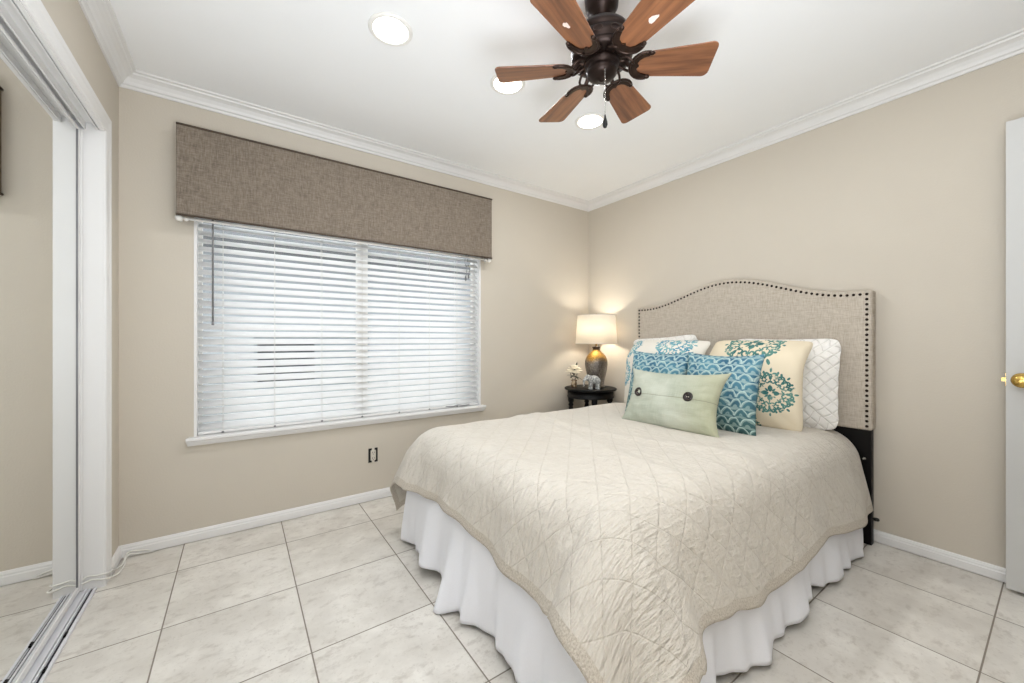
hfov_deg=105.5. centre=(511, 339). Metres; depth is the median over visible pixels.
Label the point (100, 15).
trim
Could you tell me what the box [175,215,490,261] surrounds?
trim
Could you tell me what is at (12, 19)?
trim
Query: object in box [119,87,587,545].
wall
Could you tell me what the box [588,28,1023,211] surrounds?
trim
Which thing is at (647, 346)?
medallion pillow
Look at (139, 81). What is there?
trim
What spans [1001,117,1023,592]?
door
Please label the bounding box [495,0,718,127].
ceiling fan
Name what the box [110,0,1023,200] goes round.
ceiling
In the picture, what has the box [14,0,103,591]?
trim
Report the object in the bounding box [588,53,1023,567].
wall
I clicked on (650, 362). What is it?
patterned pillow
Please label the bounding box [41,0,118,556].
wall
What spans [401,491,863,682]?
bed skirt
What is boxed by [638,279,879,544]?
headboard
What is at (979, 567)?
baseboard
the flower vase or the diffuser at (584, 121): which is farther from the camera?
the flower vase
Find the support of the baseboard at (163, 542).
attached to the wall at (534, 285)
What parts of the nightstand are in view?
leg, leg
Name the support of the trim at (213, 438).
attached to the wall at (534, 285)
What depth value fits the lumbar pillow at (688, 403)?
2.06 m
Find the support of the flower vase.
on the nightstand
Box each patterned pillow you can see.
[625,350,692,410]
[687,352,765,435]
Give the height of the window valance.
0.480 m
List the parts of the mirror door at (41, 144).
rail, rail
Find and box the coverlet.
[390,403,872,682]
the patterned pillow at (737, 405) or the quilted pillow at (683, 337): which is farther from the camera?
the quilted pillow at (683, 337)
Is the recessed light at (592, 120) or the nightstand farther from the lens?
the nightstand
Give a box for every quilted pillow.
[633,335,696,343]
[739,339,840,429]
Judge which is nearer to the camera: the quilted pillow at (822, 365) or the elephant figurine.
the quilted pillow at (822, 365)
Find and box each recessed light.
[368,12,412,46]
[490,74,524,94]
[575,112,603,129]
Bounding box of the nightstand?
[565,384,616,408]
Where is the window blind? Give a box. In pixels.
[198,218,477,434]
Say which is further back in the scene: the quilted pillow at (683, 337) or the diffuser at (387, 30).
the quilted pillow at (683, 337)
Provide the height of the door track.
0.012 m
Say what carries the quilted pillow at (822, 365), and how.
on the coverlet
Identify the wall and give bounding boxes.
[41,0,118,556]
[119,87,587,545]
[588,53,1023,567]
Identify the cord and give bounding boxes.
[81,549,153,584]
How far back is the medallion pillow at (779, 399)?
2.10 m
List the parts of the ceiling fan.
blade, blade, blade, blade, blade, blade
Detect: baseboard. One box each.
[112,546,121,574]
[120,487,391,557]
[874,529,1005,582]
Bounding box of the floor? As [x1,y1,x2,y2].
[44,496,1023,682]
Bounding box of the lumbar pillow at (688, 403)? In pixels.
[622,368,731,437]
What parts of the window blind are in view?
ladder cord, rail, ladder cord, ladder cord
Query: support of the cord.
on the floor
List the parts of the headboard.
headboard, headboard leg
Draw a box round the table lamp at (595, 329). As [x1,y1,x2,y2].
[575,314,617,387]
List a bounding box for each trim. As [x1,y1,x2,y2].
[0,0,98,129]
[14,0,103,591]
[20,0,111,585]
[78,0,136,86]
[120,70,588,211]
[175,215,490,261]
[186,404,485,446]
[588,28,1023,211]
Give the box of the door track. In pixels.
[21,587,96,682]
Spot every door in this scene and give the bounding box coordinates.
[0,24,81,682]
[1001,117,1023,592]
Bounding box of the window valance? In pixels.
[176,122,491,258]
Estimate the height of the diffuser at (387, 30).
0.007 m
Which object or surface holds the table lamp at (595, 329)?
on the nightstand
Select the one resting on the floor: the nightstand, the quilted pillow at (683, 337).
the nightstand
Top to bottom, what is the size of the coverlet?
0.518 m
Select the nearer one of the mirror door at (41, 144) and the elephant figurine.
the mirror door at (41, 144)
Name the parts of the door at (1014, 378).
knob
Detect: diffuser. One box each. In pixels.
[373,17,407,43]
[494,78,521,92]
[578,115,601,127]
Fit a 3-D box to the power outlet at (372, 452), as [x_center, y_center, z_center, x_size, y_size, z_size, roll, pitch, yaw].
[-0.950,0.792,2.667,0.062,0.104,0.010,0,0,-35]
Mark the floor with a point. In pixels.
(337, 595)
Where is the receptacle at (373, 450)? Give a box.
[371,447,375,462]
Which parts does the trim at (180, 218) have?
knob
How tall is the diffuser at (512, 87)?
0.007 m
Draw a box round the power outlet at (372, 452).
[368,447,377,462]
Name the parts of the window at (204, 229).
pane, pane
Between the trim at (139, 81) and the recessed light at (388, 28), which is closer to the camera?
the recessed light at (388, 28)
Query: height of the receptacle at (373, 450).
0.104 m
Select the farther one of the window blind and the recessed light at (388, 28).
the window blind
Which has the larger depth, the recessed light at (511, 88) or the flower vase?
the flower vase
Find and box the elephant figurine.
[583,375,600,389]
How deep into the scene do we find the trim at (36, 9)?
1.74 m
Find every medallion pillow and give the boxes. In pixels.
[624,340,709,403]
[709,340,812,431]
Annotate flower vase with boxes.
[566,363,582,386]

